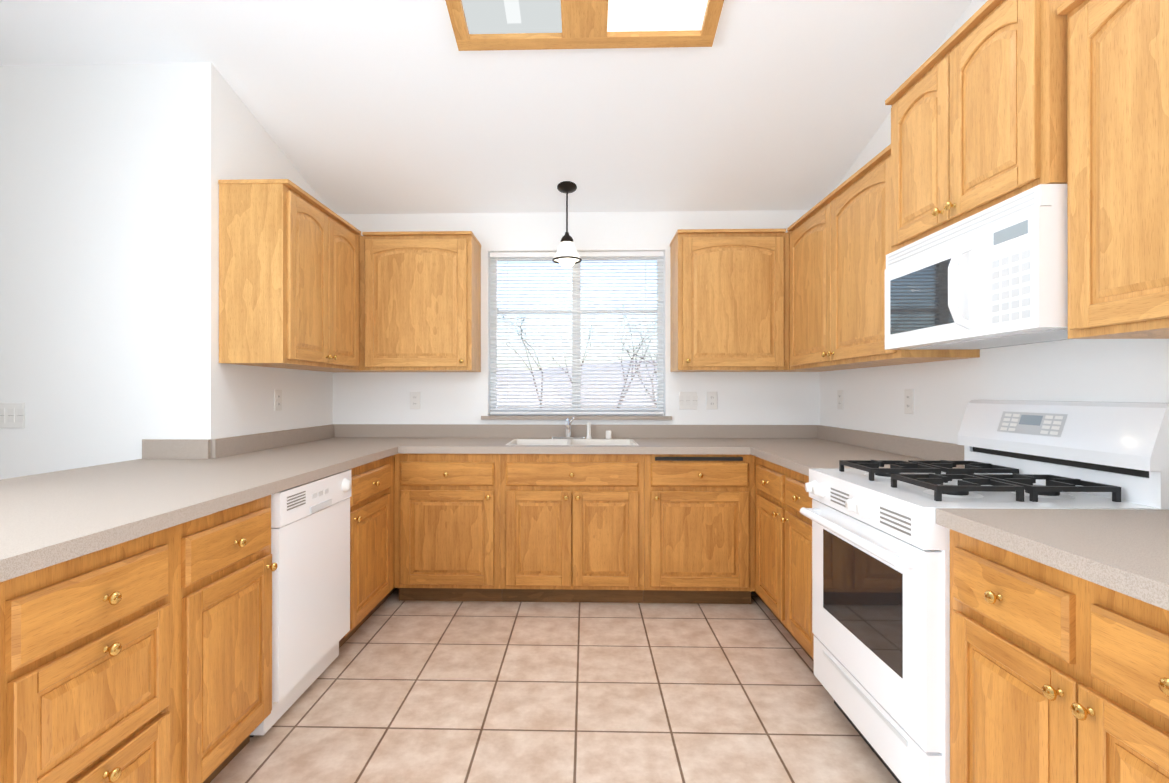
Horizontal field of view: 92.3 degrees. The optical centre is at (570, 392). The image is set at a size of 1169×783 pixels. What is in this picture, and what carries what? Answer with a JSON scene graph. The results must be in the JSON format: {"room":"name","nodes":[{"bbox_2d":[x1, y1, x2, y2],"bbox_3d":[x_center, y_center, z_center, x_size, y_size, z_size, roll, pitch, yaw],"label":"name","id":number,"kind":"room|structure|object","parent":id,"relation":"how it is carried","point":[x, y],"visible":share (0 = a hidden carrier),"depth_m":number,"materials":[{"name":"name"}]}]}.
{"room":"kitchen","nodes":[
{"label":"kitchen","id":0,"kind":"room"},
{"bbox_2d":[0,0,971,213],"bbox_3d":[-2.245,-2.067,0.631,8.037,1.866,7.167,0,0,2],"label":"ceiling","id":1,"kind":"structure","parent":0,"point":[381,107],"depth_m":2.76,"materials":[{"name":"white paint"}]},
{"bbox_2d":[552,181,581,266],"bbox_3d":[-0.023,-1.040,3.508,0.186,0.513,0.186,0,0,2],"label":"pendant lamp","id":2,"kind":"object","parent":1,"relation":"hanging from","point":[566,255],"visible":1,"depth_m":3.47,"materials":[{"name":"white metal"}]},
{"bbox_2d":[445,0,723,50],"bbox_3d":[0.045,-1.668,1.849,1.106,0.338,1.224,0,0,2],"label":"ceiling light","id":3,"kind":"object","parent":1,"relation":"attached to","point":[481,25],"visible":1,"depth_m":2.35,"materials":[{"name":"brown wood"}]},
{"bbox_2d":[210,588,897,782],"bbox_3d":[-2.244,1.263,0.648,8.037,0.100,6.789,0,0,2],"label":"floor","id":4,"kind":"structure","parent":0,"point":[397,691],"depth_m":2.18,"materials":[{"name":"tile"}]},
{"bbox_2d":[0,455,396,782],"bbox_3d":[-1.320,0.781,2.353,0.680,0.868,2.928,0,0,2],"label":"base cabinet","id":5,"kind":"object","parent":4,"relation":"on","point":[146,658],"visible":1,"depth_m":1.41,"materials":[{"name":"brown wood"}]},
{"bbox_2d":[0,428,399,581],"bbox_3d":[-1.492,0.281,2.033,0.979,0.128,2.285,0,0,2],"label":"countertop","id":6,"kind":"structure","parent":5,"relation":"on","point":[48,519],"depth_m":1.83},
{"bbox_2d":[250,470,351,736],"bbox_3d":[-1.320,0.782,2.260,0.681,0.866,0.598,0,0,2],"label":"dishwasher","id":7,"kind":"object","parent":4,"relation":"on","point":[310,537],"visible":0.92,"depth_m":2.17,"materials":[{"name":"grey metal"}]},
{"bbox_2d":[394,454,517,601],"bbox_3d":[-0.686,0.783,3.486,0.623,0.868,0.628,0,0,2],"label":"base cabinet","id":8,"kind":"object","parent":4,"relation":"on","point":[456,515],"depth_m":3.18,"materials":[{"name":"brown wood"}]},
{"bbox_2d":[306,424,747,454],"bbox_3d":[0.008,0.283,3.459,3.278,0.128,0.647,0,0,2],"label":"countertop","id":9,"kind":"structure","parent":8,"relation":"on","point":[414,438],"depth_m":3.71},
{"bbox_2d":[506,439,637,444],"bbox_3d":[0.012,0.394,3.435,0.772,0.176,0.418,0,0,2],"label":"sink","id":10,"kind":"object","parent":9,"relation":"in","point":[572,442],"visible":0.25,"depth_m":3.62,"materials":[{"name":"white"}]},
{"bbox_2d":[549,417,610,438],"bbox_3d":[0.061,0.234,3.616,0.409,0.144,0.207,0,0,2],"label":"faucet","id":11,"kind":"object","parent":9,"relation":"on","point":[568,433],"visible":1,"depth_m":3.68,"materials":[{"name":"silver metal"}]},
{"bbox_2d":[630,454,754,603],"bbox_3d":[0.722,0.783,3.449,0.636,0.868,0.628,0,0,2],"label":"base cabinet","id":12,"kind":"object","parent":4,"relation":"on","point":[635,528],"depth_m":3.14,"materials":[{"name":"brown wood"}]},
{"bbox_2d":[740,425,837,427],"bbox_3d":[1.326,0.283,3.400,0.641,0.128,0.360,0,0,2],"label":"backsplash","id":13,"kind":"structure","parent":12,"relation":"on","point":[741,426],"depth_m":3.73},
{"bbox_2d":[754,456,813,661],"bbox_3d":[1.314,0.782,2.641,0.625,0.868,0.839,0,0,2],"label":"base cabinet","id":14,"kind":"object","parent":4,"relation":"on","point":[783,558],"visible":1,"depth_m":2.59,"materials":[{"name":"brown wood"}]},
{"bbox_2d":[748,428,963,475],"bbox_3d":[1.307,0.282,2.661,0.641,0.128,0.878,0,0,2],"label":"countertop","id":15,"kind":"structure","parent":14,"relation":"on","point":[799,450],"depth_m":2.87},
{"bbox_2d":[800,400,1168,782],"bbox_3d":[1.243,0.622,1.842,0.720,1.185,0.756,0,0,2],"label":"stove","id":16,"kind":"object","parent":4,"relation":"on","point":[880,584],"visible":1,"depth_m":1.67,"materials":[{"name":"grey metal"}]},
{"bbox_2d":[950,529,1168,782],"bbox_3d":[1.251,0.779,0.850,0.656,0.868,1.218,0,0,2],"label":"base cabinet","id":17,"kind":"object","parent":4,"relation":"on","point":[1058,676],"visible":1,"depth_m":1.14,"materials":[{"name":"brown wood"}]},
{"bbox_2d":[936,508,1168,610],"bbox_3d":[1.258,0.279,0.840,0.641,0.128,1.238,0,0,2],"label":"countertop","id":18,"kind":"structure","parent":17,"relation":"on","point":[1124,551],"depth_m":1.17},
{"bbox_2d":[0,0,1168,479],"bbox_3d":[-2.244,-0.937,0.651,7.937,4.300,6.689,0,0,2],"label":"wall","id":19,"kind":"structure","parent":0,"point":[110,174],"depth_m":2.60,"materials":[{"name":"white paint"}]},
{"bbox_2d":[0,403,24,427],"bbox_3d":[-2.617,0.108,2.605,0.171,0.118,0.008,0,0,2],"label":"light switch","id":20,"kind":"object","parent":19,"relation":"attached to","point":[12,415],"visible":1,"depth_m":2.60,"materials":[{"name":"white plastic"}]},
{"bbox_2d":[274,390,281,410],"bbox_3d":[-1.637,0.046,3.144,0.008,0.118,0.072,0,0,2],"label":"outlet","id":21,"kind":"object","parent":19,"relation":"attached to","point":[277,400],"visible":1,"depth_m":3.13,"materials":[{"name":"white plastic"}]},
{"bbox_2d":[218,179,369,371],"bbox_3d":[-1.459,-0.566,3.226,0.356,0.860,1.194,0,0,2],"label":"upper cabinet","id":22,"kind":"object","parent":19,"relation":"attached to","point":[288,274],"visible":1,"depth_m":2.66,"materials":[{"name":"brown wood"}]},
{"bbox_2d":[410,392,419,408],"bbox_3d":[-1.056,0.057,3.809,0.072,0.118,0.008,0,0,2],"label":"electrical outlet","id":23,"kind":"object","parent":19,"relation":"attached to","point":[414,400],"visible":1,"depth_m":3.81,"materials":[{"name":"white plastic"}]},
{"bbox_2d":[359,231,480,371],"bbox_3d":[-0.964,-0.565,3.632,0.710,0.860,0.356,0,0,2],"label":"upper cabinet","id":24,"kind":"object","parent":19,"relation":"attached to","point":[419,301],"visible":1,"depth_m":3.49,"materials":[{"name":"brown wood"}]},
{"bbox_2d":[481,415,671,419],"bbox_3d":[0.038,0.173,3.810,1.278,0.024,0.116,0,0,2],"label":"window sill","id":25,"kind":"structure","parent":19,"relation":"attached to","point":[542,417],"depth_m":3.75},
{"bbox_2d":[490,256,663,415],"bbox_3d":[0.040,-0.397,3.892,1.196,1.117,0.055,0,0,2],"label":"window","id":26,"kind":"structure","parent":19,"relation":"in","point":[579,271],"depth_m":3.88,"materials":[{"name":"clear glass"}]},
{"bbox_2d":[490,251,663,413],"bbox_3d":[0.038,-0.402,3.821,1.182,1.102,0.050,0,0,2],"label":"window blinds","id":27,"kind":"object","parent":26,"relation":"attached to","point":[599,255],"visible":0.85,"depth_m":3.83,"materials":[{"name":"white plastic"}]},
{"bbox_2d":[679,392,697,408],"bbox_3d":[0.786,0.057,3.760,0.125,0.118,0.008,0,0,2],"label":"light switch","id":28,"kind":"object","parent":19,"relation":"attached to","point":[688,400],"visible":1,"depth_m":3.76,"materials":[{"name":"white plastic"}]},
{"bbox_2d":[707,392,716,408],"bbox_3d":[0.946,0.057,3.755,0.072,0.118,0.008,0,0,2],"label":"electrical outlet","id":29,"kind":"object","parent":19,"relation":"attached to","point":[711,400],"visible":1,"depth_m":3.75,"materials":[{"name":"white plastic"}]},
{"bbox_2d":[670,229,788,371],"bbox_3d":[1.002,-0.565,3.579,0.684,0.860,0.356,0,0,2],"label":"upper cabinet","id":30,"kind":"object","parent":19,"relation":"attached to","point":[729,300],"visible":1,"depth_m":3.44,"materials":[{"name":"brown wood"}]},
{"bbox_2d":[837,390,843,409],"bbox_3d":[1.645,0.047,3.427,0.008,0.118,0.072,0,0,2],"label":"outlet","id":31,"kind":"object","parent":19,"relation":"attached to","point":[840,399],"visible":1,"depth_m":3.42,"materials":[{"name":"white plastic"}]},
{"bbox_2d":[788,144,979,371],"bbox_3d":[1.469,-0.566,2.804,0.325,0.860,1.163,0,0,2],"label":"upper cabinet","id":32,"kind":"object","parent":19,"relation":"attached to","point":[840,248],"depth_m":2.67,"materials":[{"name":"brown wood"}]},
{"bbox_2d":[904,389,913,413],"bbox_3d":[1.626,0.046,2.700,0.008,0.118,0.072,0,0,2],"label":"outlet","id":33,"kind":"object","parent":19,"relation":"attached to","point":[908,401],"visible":1,"depth_m":2.69,"materials":[{"name":"white plastic"}]},
{"bbox_2d":[885,0,1066,251],"bbox_3d":[1.407,-0.850,1.839,0.396,0.607,0.756,0,0,2],"label":"upper cabinet","id":34,"kind":"object","parent":19,"relation":"attached to","point":[977,100],"visible":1,"depth_m":1.69,"materials":[{"name":"brown wood"}]},
{"bbox_2d":[885,184,1069,349],"bbox_3d":[1.385,-0.354,1.839,0.437,0.377,0.756,0,0,2],"label":"microwave","id":35,"kind":"object","parent":34,"relation":"attached to","point":[995,276],"visible":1,"depth_m":1.67,"materials":[{"name":"white plastic"}]},
{"bbox_2d":[1057,0,1168,338],"bbox_3d":[1.404,-0.569,0.967,0.356,0.860,0.976,0,0,2],"label":"upper cabinet","id":36,"kind":"object","parent":19,"relation":"attached to","point":[1118,156],"visible":1,"depth_m":1.30,"materials":[{"name":"brown wood"}]},
{"label":"outside","id":37,"kind":"structure","parent":0,"visible":0},
{"bbox_2d":[497,302,656,415],"bbox_3d":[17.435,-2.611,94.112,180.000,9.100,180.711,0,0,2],"label":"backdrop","id":38,"kind":"structure","parent":37,"point":[628,323],"depth_m":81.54,"materials":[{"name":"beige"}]}
]}

